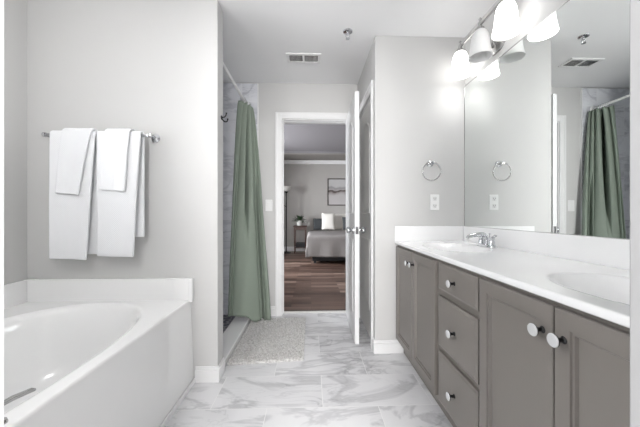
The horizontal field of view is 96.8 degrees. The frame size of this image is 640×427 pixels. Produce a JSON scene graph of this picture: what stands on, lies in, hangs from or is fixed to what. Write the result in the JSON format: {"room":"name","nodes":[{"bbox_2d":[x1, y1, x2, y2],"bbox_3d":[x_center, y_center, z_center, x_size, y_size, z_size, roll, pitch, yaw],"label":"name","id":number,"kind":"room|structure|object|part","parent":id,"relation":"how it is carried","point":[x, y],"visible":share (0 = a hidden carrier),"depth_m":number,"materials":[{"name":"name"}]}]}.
{"room":"bathroom","nodes":[
{"label":"bathroom","id":0,"kind":"room"},
{"bbox_2d":[4,0,26,283],"bbox_3d":[-1.795,-0.146,-0.527,0.118,2.412,4.560,0,0,-2],"label":"wall","id":1,"kind":"structure","parent":0,"point":[15,11],"depth_m":1.68,"materials":[{"name":"grey paint"}]},
{"bbox_2d":[27,0,222,377],"bbox_3d":[-1.288,-0.146,1.828,1.281,2.412,0.115,0,0,-2],"label":"wall","id":2,"kind":"structure","parent":0,"point":[146,66],"depth_m":1.78,"materials":[{"name":"grey paint"}]},
{"bbox_2d":[41,132,159,142],"bbox_3d":[-1.333,-0.470,1.728,0.667,0.054,0.082,0,0,-2],"label":"towel bar","id":3,"kind":"object","parent":2,"relation":"attached to","point":[155,138],"visible":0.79,"depth_m":1.71,"materials":[{"name":"silver metal"}]},
{"bbox_2d":[49,130,97,259],"bbox_3d":[-1.459,-0.110,1.694,0.265,0.769,0.060,0,0,-2],"label":"bath towel","id":4,"kind":"object","parent":3,"relation":"hanging from","point":[72,218],"visible":0.69,"depth_m":1.67,"materials":[{"name":"white fabric"}]},
{"bbox_2d":[55,128,97,194],"bbox_3d":[-1.443,-0.309,1.694,0.198,0.401,0.089,0,0,-2],"label":"hand towel","id":5,"kind":"object","parent":4,"relation":"on","point":[74,142],"visible":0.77,"depth_m":1.66,"materials":[{"name":"white fabric"}]},
{"bbox_3d":[-1.333,-0.470,1.701,0.613,0.017,0.017,0,0,-2],"label":"rail","id":6,"kind":"part","parent":3,"relation":"part of","materials":[{"name":"silver metal"}]},
{"bbox_2d":[97,131,144,256],"bbox_3d":[-1.195,-0.117,1.702,0.257,0.754,0.059,0,0,-2],"label":"bath towel","id":7,"kind":"object","parent":3,"relation":"hanging from","point":[120,215],"visible":0.78,"depth_m":1.68,"materials":[{"name":"white fabric"}]},
{"bbox_2d":[100,128,134,191],"bbox_3d":[-1.205,-0.319,1.702,0.166,0.381,0.089,0,0,-2],"label":"hand towel","id":8,"kind":"object","parent":7,"relation":"on","point":[115,140],"visible":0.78,"depth_m":1.66,"materials":[{"name":"white fabric"}]},
{"bbox_2d":[195,366,219,382],"bbox_3d":[-0.707,1.010,1.782,0.150,0.100,0.013,0,0,-2],"label":"baseboard","id":9,"kind":"structure","parent":2,"relation":"attached to","point":[203,374],"depth_m":1.78,"materials":[{"name":"white wood"}]},
{"bbox_2d":[218,357,224,379],"bbox_3d":[-0.641,1.010,1.847,0.013,0.100,0.112,0,0,-2],"label":"baseboard","id":10,"kind":"structure","parent":2,"relation":"attached to","point":[222,362],"depth_m":1.85,"materials":[{"name":"white wood"}]},
{"bbox_2d":[223,82,357,305],"bbox_3d":[0.105,-0.240,3.025,5.800,2.600,0.120,0,0,-2],"label":"wall","id":11,"kind":"structure","parent":0,"point":[272,97],"depth_m":2.95,"materials":[{"name":"grey paint"}]},
{"bbox_2d":[223,83,256,314],"bbox_3d":[-1.119,-0.140,2.920,0.947,2.400,0.012,0,0,-2],"label":"tiled wall","id":12,"kind":"structure","parent":11,"relation":"attached to","point":[231,97],"depth_m":2.92,"materials":[{"name":"grey tile"}]},
{"bbox_2d":[223,62,248,104],"bbox_3d":[-0.736,-1.115,2.421,0.060,0.060,1.010,0,0,-2],"label":"shower rod","id":13,"kind":"object","parent":12,"relation":"attached to","point":[224,66],"visible":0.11,"depth_m":2.39,"materials":[{"name":"silver metal"}]},
{"bbox_2d":[228,96,270,321],"bbox_3d":[-0.677,-0.050,2.774,0.397,2.164,0.293,0,0,-2],"label":"shower curtain","id":14,"kind":"object","parent":13,"relation":"hanging from","point":[248,296],"visible":1,"depth_m":2.72,"materials":[{"name":"fabric"}]},
{"bbox_2d":[257,83,257,139],"bbox_3d":[-0.641,-0.140,2.934,0.008,2.400,0.014,0,0,-2],"label":"trim","id":15,"kind":"structure","parent":12,"relation":"attached to","point":[257,83],"depth_m":2.93,"materials":[{"name":"white"}]},
{"bbox_2d":[265,200,271,210],"bbox_3d":[-0.529,-0.084,2.940,0.073,0.118,0.010,0,0,-2],"label":"light switch","id":16,"kind":"object","parent":11,"relation":"attached to","point":[268,203],"visible":1,"depth_m":2.94,"materials":[{"name":"white plastic"}]},
{"bbox_2d":[270,306,274,315],"bbox_3d":[-0.550,1.010,2.938,0.173,0.100,0.013,0,0,-2],"label":"baseboard","id":17,"kind":"structure","parent":11,"relation":"attached to","point":[271,307],"depth_m":2.93,"materials":[{"name":"white wood"}]},
{"bbox_2d":[275,112,347,315],"bbox_3d":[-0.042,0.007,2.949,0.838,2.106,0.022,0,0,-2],"label":"trim","id":18,"kind":"structure","parent":11,"relation":"attached to","point":[279,116],"depth_m":2.93,"materials":[{"name":"white wood"}]},
{"bbox_2d":[284,310,345,312],"bbox_3d":[-0.045,1.107,3.055,0.698,0.106,0.050,0,0,-2],"label":"trim","id":19,"kind":"structure","parent":11,"relation":"attached to","point":[342,311],"depth_m":3.06,"materials":[{"name":"wood"}]},
{"bbox_2d":[346,91,365,343],"bbox_3d":[0.289,0.034,2.611,0.158,2.016,0.708,0,0,-1],"label":"door","id":20,"kind":"structure","parent":11,"relation":"in","point":[352,120],"depth_m":2.34,"materials":[{"name":"painted wood"},{"name":"chrome"}]},
{"bbox_3d":[0.269,0.005,2.607,0.006,1.630,0.477,0,0,-1],"label":"panel moulding","id":21,"kind":"part","parent":20,"relation":"part of","materials":[{"name":"white wood"}]},
{"bbox_3d":[0.245,0.135,2.320,0.062,0.064,0.064,0,0,-1],"label":"knob","id":22,"kind":"part","parent":20,"relation":"part of","materials":[{"name":"silver metal"}]},
{"bbox_3d":[0.341,0.135,2.321,0.062,0.064,0.064,0,0,-1],"label":"knob","id":23,"kind":"part","parent":20,"relation":"part of","materials":[{"name":"silver metal"}]},
{"bbox_2d":[165,313,452,426],"bbox_3d":[-0.289,1.100,0.131,3.170,0.120,5.780,0,0,-2],"label":"floor","id":24,"kind":"structure","parent":0,"point":[339,382],"depth_m":1.69,"materials":[{"name":"tile"}]},
{"bbox_2d":[4,278,194,426],"bbox_3d":[-1.270,0.732,1.009,1.026,0.657,1.521,0,0,-2],"label":"bathtub","id":25,"kind":"object","parent":24,"relation":"on","point":[86,352],"visible":0.98,"depth_m":1.50,"materials":[{"name":"ceramic"}]},
{"bbox_3d":[-0.911,0.575,0.801,0.057,0.059,0.209,0,0,-12],"label":"lever","id":26,"kind":"part","parent":25,"relation":"part of","materials":[{"name":"silver metal"}]},
{"bbox_2d":[223,316,250,365],"bbox_3d":[-0.745,1.034,2.414,0.153,0.052,1.021,0,0,-2],"label":"shower curb","id":27,"kind":"object","parent":24,"relation":"on","point":[233,333],"visible":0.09,"depth_m":2.37,"materials":[{"name":"stone"}]},
{"bbox_2d":[227,317,305,365],"bbox_3d":[-0.396,1.046,2.413,0.542,0.026,0.860,0,0,-2],"label":"bath rug","id":28,"kind":"object","parent":24,"relation":"on","point":[275,340],"visible":0.98,"depth_m":2.29,"materials":[{"name":"white fabric"}]},
{"bbox_2d":[396,245,448,419],"bbox_3d":[0.833,0.644,1.813,0.565,0.831,0.707,0,0,-2],"label":"vanity cabinet","id":29,"kind":"object","parent":24,"relation":"on","point":[417,274],"visible":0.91,"depth_m":1.69,"materials":[{"name":"paint"}]},
{"bbox_3d":[0.586,0.592,1.974,0.019,0.693,0.334,0,0,-2],"label":"door","id":30,"kind":"part","parent":29,"relation":"part of","materials":[{"name":"paint"}]},
{"bbox_3d":[0.596,0.592,1.635,0.019,0.693,0.336,0,0,-2],"label":"door","id":31,"kind":"part","parent":29,"relation":"part of","materials":[{"name":"paint"}]},
{"bbox_2d":[439,260,482,426],"bbox_3d":[0.850,0.644,1.276,0.565,0.831,0.362,0,0,-2],"label":"drawers","id":32,"kind":"object","parent":24,"relation":"on","point":[458,286],"visible":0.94,"depth_m":1.23,"materials":[{"name":"paint"}]},
{"bbox_3d":[0.608,0.813,1.263,0.019,0.250,0.337,0,0,-2],"label":"drawer","id":33,"kind":"part","parent":32,"relation":"part of","materials":[{"name":"paint"}]},
{"bbox_3d":[0.608,0.535,1.263,0.019,0.250,0.337,0,0,-2],"label":"drawer","id":34,"kind":"part","parent":32,"relation":"part of","materials":[{"name":"paint"}]},
{"bbox_3d":[0.608,0.311,1.263,0.019,0.133,0.337,0,0,-2],"label":"drawer","id":35,"kind":"part","parent":32,"relation":"part of","materials":[{"name":"paint"}]},
{"bbox_2d":[479,276,629,426],"bbox_3d":[0.868,0.644,0.713,0.565,0.831,0.762,0,0,-2],"label":"vanity cabinet","id":36,"kind":"object","parent":24,"relation":"on","point":[544,362],"visible":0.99,"depth_m":0.77,"materials":[{"name":"paint"}]},
{"bbox_2d":[395,226,629,327],"bbox_3d":[0.866,0.216,1.249,0.550,0.241,1.842,0,0,-2],"label":"countertop","id":37,"kind":"structure","parent":36,"relation":"on","point":[587,274],"depth_m":1.15,"materials":[{"name":"stone"}]},
{"bbox_2d":[466,232,496,247],"bbox_3d":[1.015,0.160,1.762,0.168,0.090,0.168,0,0,41],"label":"faucet","id":38,"kind":"object","parent":37,"relation":"on","point":[484,240],"visible":1,"depth_m":1.75,"materials":[{"name":"silver metal"}]},
{"bbox_3d":[0.974,0.154,1.756,0.147,0.079,0.036,0,0,-2],"label":"spout","id":39,"kind":"part","parent":38,"relation":"part of","materials":[{"name":"silver metal"}]},
{"bbox_3d":[1.029,0.167,1.810,0.037,0.054,0.038,0,0,-2],"label":"handle","id":40,"kind":"part","parent":38,"relation":"part of","materials":[{"name":"silver metal"}]},
{"bbox_3d":[1.030,0.197,1.758,0.054,0.018,0.160,0,0,-2],"label":"plate","id":41,"kind":"part","parent":38,"relation":"part of","materials":[{"name":"silver metal"}]},
{"bbox_3d":[1.032,0.167,1.706,0.037,0.054,0.038,0,0,-2],"label":"handle","id":42,"kind":"part","parent":38,"relation":"part of","materials":[{"name":"silver metal"}]},
{"bbox_3d":[0.619,0.592,0.916,0.019,0.693,0.328,0,0,-2],"label":"door","id":43,"kind":"part","parent":36,"relation":"part of","materials":[{"name":"paint"}]},
{"bbox_3d":[0.585,0.320,0.783,0.004,0.034,0.034,0,0,-2],"label":"knob","id":44,"kind":"part","parent":36,"relation":"part of","materials":[{"name":"silver metal"}]},
{"bbox_3d":[0.600,0.320,0.783,0.027,0.034,0.034,0,0,-2],"label":"stem","id":45,"kind":"part","parent":36,"relation":"part of","materials":[{"name":"black metal"}]},
{"bbox_3d":[0.587,0.320,0.717,0.004,0.034,0.034,0,0,-2],"label":"knob","id":46,"kind":"part","parent":36,"relation":"part of","materials":[{"name":"silver metal"}]},
{"bbox_3d":[0.644,0.595,0.706,0.018,0.731,0.762,0,0,-2],"label":"frame","id":47,"kind":"part","parent":36,"relation":"part of","materials":[{"name":"paint"}]},
{"bbox_3d":[0.602,0.320,0.717,0.027,0.034,0.034,0,0,-2],"label":"stem","id":48,"kind":"part","parent":36,"relation":"part of","materials":[{"name":"black metal"}]},
{"bbox_3d":[0.630,0.592,0.581,0.019,0.693,0.333,0,0,-2],"label":"door","id":49,"kind":"part","parent":36,"relation":"part of","materials":[{"name":"paint"}]},
{"bbox_2d":[284,251,345,310],"bbox_3d":[0.024,1.110,5.593,5.800,0.100,5.020,0,0,-2],"label":"floor","id":50,"kind":"structure","parent":0,"point":[309,285],"depth_m":4.24,"materials":[{"name":"brown wood"}]},
{"bbox_2d":[284,186,290,252],"bbox_3d":[-0.906,0.168,7.655,0.270,1.785,0.270,0,0,-2],"label":"floor lamp","id":51,"kind":"object","parent":50,"relation":"on","point":[286,188],"visible":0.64,"depth_m":7.64,"materials":[{"name":"black metal"}]},
{"bbox_3d":[-0.906,-0.661,7.655,0.270,0.128,0.270,0,0,-2],"label":"lamp shade","id":52,"kind":"part","parent":51,"relation":"part of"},
{"bbox_2d":[293,225,306,252],"bbox_3d":[-0.532,0.693,7.712,0.370,0.735,0.390,0,0,-2],"label":"bedside table","id":53,"kind":"object","parent":50,"relation":"on","point":[302,227],"visible":0.9,"depth_m":7.55,"materials":[{"name":"brown wood"}]},
{"bbox_3d":[-0.673,0.705,7.553,0.042,0.710,0.042,0,0,-2],"label":"leg","id":54,"kind":"part","parent":53,"relation":"part of","materials":[{"name":"brown wood"}]},
{"bbox_2d":[292,215,305,225],"bbox_3d":[-0.549,0.166,7.676,0.442,0.317,0.450,0,0,-2],"label":"potted plant","id":55,"kind":"object","parent":53,"relation":"on","point":[299,221],"visible":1,"depth_m":7.63,"materials":[{"name":"green plant"}]},
{"bbox_2d":[296,242,304,246],"bbox_3d":[-0.522,0.845,7.702,0.250,0.110,0.270,0,0,-2],"label":"storage box","id":56,"kind":"object","parent":53,"relation":"on","point":[298,244],"visible":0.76,"depth_m":7.57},
{"bbox_2d":[305,231,345,262],"bbox_3d":[0.490,0.747,6.912,1.647,0.626,2.013,0,0,-2],"label":"bed","id":57,"kind":"object","parent":50,"relation":"on","point":[321,245],"visible":0.5,"depth_m":5.93,"materials":[{"name":"grey fabric"}]},
{"bbox_2d":[313,219,328,229],"bbox_3d":[0.027,0.290,7.745,0.417,0.303,0.222,0,0,-2],"label":"bed pillow","id":58,"kind":"object","parent":57,"relation":"on","point":[317,222],"visible":0.59,"depth_m":7.66,"materials":[{"name":"fabric"}]},
{"bbox_2d":[322,213,334,229],"bbox_3d":[0.214,0.205,7.350,0.342,0.423,0.198,0,0,-2],"label":"bed pillow","id":59,"kind":"object","parent":57,"relation":"on","point":[328,220],"visible":1,"depth_m":7.29,"materials":[{"name":"white fabric"}]},
{"bbox_2d":[335,214,345,228],"bbox_3d":[0.522,0.210,7.580,0.442,0.417,0.195,0,0,-2],"label":"bed pillow","id":60,"kind":"object","parent":57,"relation":"on","point":[338,217],"visible":0.48,"depth_m":7.52,"materials":[{"name":"grey fabric"}]},
{"bbox_2d":[342,217,345,229],"bbox_3d":[0.783,0.250,7.248,0.423,0.315,0.195,0,0,-2],"label":"bed pillow","id":61,"kind":"object","parent":57,"relation":"on","point":[343,218],"visible":0.21,"depth_m":7.20,"materials":[{"name":"fabric"}]},
{"bbox_2d":[284,164,345,246],"bbox_3d":[-0.053,-0.415,8.062,5.800,2.950,0.120,0,0,-2],"label":"wall","id":62,"kind":"structure","parent":0,"point":[307,195],"depth_m":7.99,"materials":[{"name":"grey paint"}]},
{"bbox_2d":[284,247,304,250],"bbox_3d":[-0.051,0.995,7.995,5.800,0.130,0.015,0,0,-2],"label":"baseboard","id":63,"kind":"structure","parent":62,"relation":"attached to","point":[288,248],"depth_m":7.96,"materials":[{"name":"white wood"}]},
{"bbox_2d":[284,160,345,163],"bbox_3d":[-0.050,-1.440,7.965,5.800,0.100,0.075,0,0,-2],"label":"trim","id":64,"kind":"structure","parent":62,"relation":"attached to","point":[285,161],"depth_m":7.94,"materials":[{"name":"white"}]},
{"bbox_2d":[327,178,345,205],"bbox_3d":[0.630,-0.605,8.008,0.838,0.760,0.029,0,0,-2],"label":"framed print","id":65,"kind":"object","parent":62,"relation":"attached to","point":[336,187],"visible":0.59,"depth_m":8.00},
{"bbox_2d":[284,124,345,151],"bbox_3d":[0.028,-1.590,5.484,5.800,0.100,5.040,0,0,-2],"label":"ceiling","id":66,"kind":"structure","parent":0,"point":[297,137],"depth_m":5.75,"materials":[{"name":"grey paint"}]},
{"bbox_2d":[284,151,345,152],"bbox_3d":[0.027,-1.525,5.514,4.200,0.030,3.220,0,0,-2],"label":"trim","id":67,"kind":"structure","parent":66,"relation":"attached to","point":[284,151],"depth_m":7.05,"materials":[{"name":"grey paint"}]},
{"bbox_2d":[284,153,345,159],"bbox_3d":[0.028,-1.500,5.484,5.800,0.020,5.040,0,0,-2],"label":"ceiling","id":68,"kind":"structure","parent":0,"point":[287,156],"depth_m":7.42,"materials":[{"name":"grey paint"}]},
{"bbox_2d":[218,0,496,83],"bbox_3d":[-0.288,-1.402,0.096,3.170,0.100,5.710,0,0,-2],"label":"ceiling","id":69,"kind":"structure","parent":0,"point":[258,35],"depth_m":2.10,"materials":[{"name":"white paint"}]},
{"bbox_2d":[286,53,320,63],"bbox_3d":[-0.143,-1.347,2.467,0.294,0.009,0.150,0,0,-2],"label":"ceiling vent","id":70,"kind":"object","parent":69,"relation":"in","point":[314,58],"visible":1,"depth_m":2.46,"materials":[{"name":"white plastic"}]},
{"bbox_2d":[343,28,352,39],"bbox_3d":[0.206,-1.324,2.107,0.072,0.056,0.072,0,0,-2],"label":"sprinkler","id":71,"kind":"object","parent":69,"relation":"attached to","point":[347,31],"visible":1,"depth_m":2.10,"materials":[{"name":"silver metal"}]},
{"bbox_2d":[358,45,371,117],"bbox_3d":[0.461,-0.146,2.627,0.114,2.412,0.698,0,0,-2],"label":"wall","id":72,"kind":"structure","parent":0,"point":[365,79],"depth_m":2.54,"materials":[{"name":"grey paint"}]},
{"bbox_2d":[359,98,369,317],"bbox_3d":[0.464,0.045,2.603,0.110,2.030,0.606,0,0,-2],"label":"trim","id":73,"kind":"structure","parent":72,"relation":"attached to","point":[369,98],"depth_m":2.89,"materials":[{"name":"white wood"}]},
{"bbox_2d":[360,101,369,335],"bbox_3d":[0.430,0.046,2.602,0.041,2.004,0.578,0,0,-2],"label":"door","id":74,"kind":"structure","parent":72,"relation":"in","point":[365,119],"depth_m":2.59,"materials":[{"name":"white paint"}]},
{"bbox_2d":[359,80,372,348],"bbox_3d":[0.397,0.007,2.601,0.015,2.106,0.758,0,0,-2],"label":"trim","id":75,"kind":"structure","parent":72,"relation":"attached to","point":[369,92],"depth_m":2.22,"materials":[{"name":"white wood"}]},
{"bbox_2d":[372,36,464,351],"bbox_3d":[0.823,-0.146,2.229,0.814,2.412,0.119,0,0,-2],"label":"wall","id":76,"kind":"structure","parent":0,"point":[418,110],"depth_m":2.17,"materials":[{"name":"grey paint"}]},
{"bbox_2d":[373,340,402,353],"bbox_3d":[0.519,1.010,2.154,0.227,0.100,0.013,0,0,-2],"label":"baseboard","id":77,"kind":"structure","parent":76,"relation":"attached to","point":[379,346],"depth_m":2.15,"materials":[{"name":"white wood"}]},
{"bbox_2d":[422,160,440,180],"bbox_3d":[0.837,-0.325,2.141,0.145,0.161,0.058,0,0,-2],"label":"towel ring","id":78,"kind":"object","parent":76,"relation":"attached to","point":[429,163],"visible":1,"depth_m":2.13,"materials":[{"name":"silver metal"}]},
{"bbox_2d":[430,195,438,209],"bbox_3d":[0.875,-0.086,2.167,0.070,0.118,0.008,0,0,-2],"label":"wall outlet","id":79,"kind":"object","parent":76,"relation":"attached to","point":[434,199],"visible":1,"depth_m":2.17,"materials":[{"name":"white plastic"}]},
{"bbox_2d":[465,0,622,238],"bbox_3d":[1.249,-0.146,-0.264,0.120,2.412,4.893,0,0,-2],"label":"wall","id":80,"kind":"structure","parent":0,"point":[531,13],"depth_m":1.59,"materials":[{"name":"grey paint"}]},
{"bbox_2d":[450,0,520,79],"bbox_3d":[1.034,-1.115,1.799,0.178,0.252,0.616,0,0,-2],"label":"vanity light","id":81,"kind":"object","parent":80,"relation":"attached to","point":[507,25],"visible":1,"depth_m":1.75,"materials":[{"name":"white glass"}]},
{"bbox_2d":[457,41,463,50],"bbox_3d":[1.006,-1.196,2.038,0.052,0.090,0.052,0,0,-2],"label":"socket","id":82,"kind":"object","parent":81,"relation":"attached to","point":[460,48],"depth_m":2.02,"materials":[{"name":"silver metal"}]},
{"bbox_3d":[1.006,-1.074,2.038,0.138,0.170,0.138,0,0,-2],"label":"lamp shade","id":83,"kind":"part","parent":81,"relation":"part of","materials":[{"name":"white glass"}]},
{"bbox_2d":[476,17,484,29],"bbox_3d":[1.014,-1.196,1.798,0.052,0.090,0.052,0,0,-2],"label":"socket","id":84,"kind":"object","parent":81,"relation":"attached to","point":[479,27],"depth_m":1.78,"materials":[{"name":"silver metal"}]},
{"bbox_3d":[1.014,-1.074,1.798,0.138,0.170,0.138,0,0,-2],"label":"lamp shade","id":85,"kind":"part","parent":81,"relation":"part of","materials":[{"name":"white glass"}]},
{"bbox_3d":[1.022,-1.074,1.560,0.138,0.170,0.138,0,0,-2],"label":"lamp shade","id":86,"kind":"part","parent":81,"relation":"part of","materials":[{"name":"white glass"}]},
{"bbox_2d":[463,226,629,269],"bbox_3d":[1.131,0.162,1.257,0.020,0.132,1.842,0,0,-2],"label":"backsplash","id":87,"kind":"structure","parent":80,"relation":"attached to","point":[611,252],"depth_m":1.30,"materials":[{"name":"stone"}]},
{"bbox_2d":[464,0,629,238],"bbox_3d":[1.137,-0.440,1.256,0.007,1.068,1.840,0,0,-2],"label":"wall mirror","id":88,"kind":"object","parent":80,"relation":"attached to","point":[547,123],"visible":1,"depth_m":1.35,"materials":[{"name":"clear glass"}]},
{"bbox_3d":[-0.293,-0.146,0.221,2.932,2.412,0.120,0,0,-2],"label":"wall","id":89,"kind":"structure","parent":0,"visible":0},
{"bbox_2d":[0,0,3,426],"bbox_3d":[-0.006,0.035,0.227,0.673,2.050,0.125,0,0,-2],"label":"trim","id":90,"kind":"structure","parent":89,"relation":"attached to","point":[1,1],"depth_m":0.28,"materials":[{"name":"white wood"}]},
{"bbox_2d":[630,0,639,426],"bbox_3d":[0.338,0.035,0.239,0.014,2.050,0.127,0,0,-2],"label":"trim","id":91,"kind":"structure","parent":89,"relation":"attached to","point":[634,4],"depth_m":0.30,"materials":[{"name":"grey wood"}]}
]}

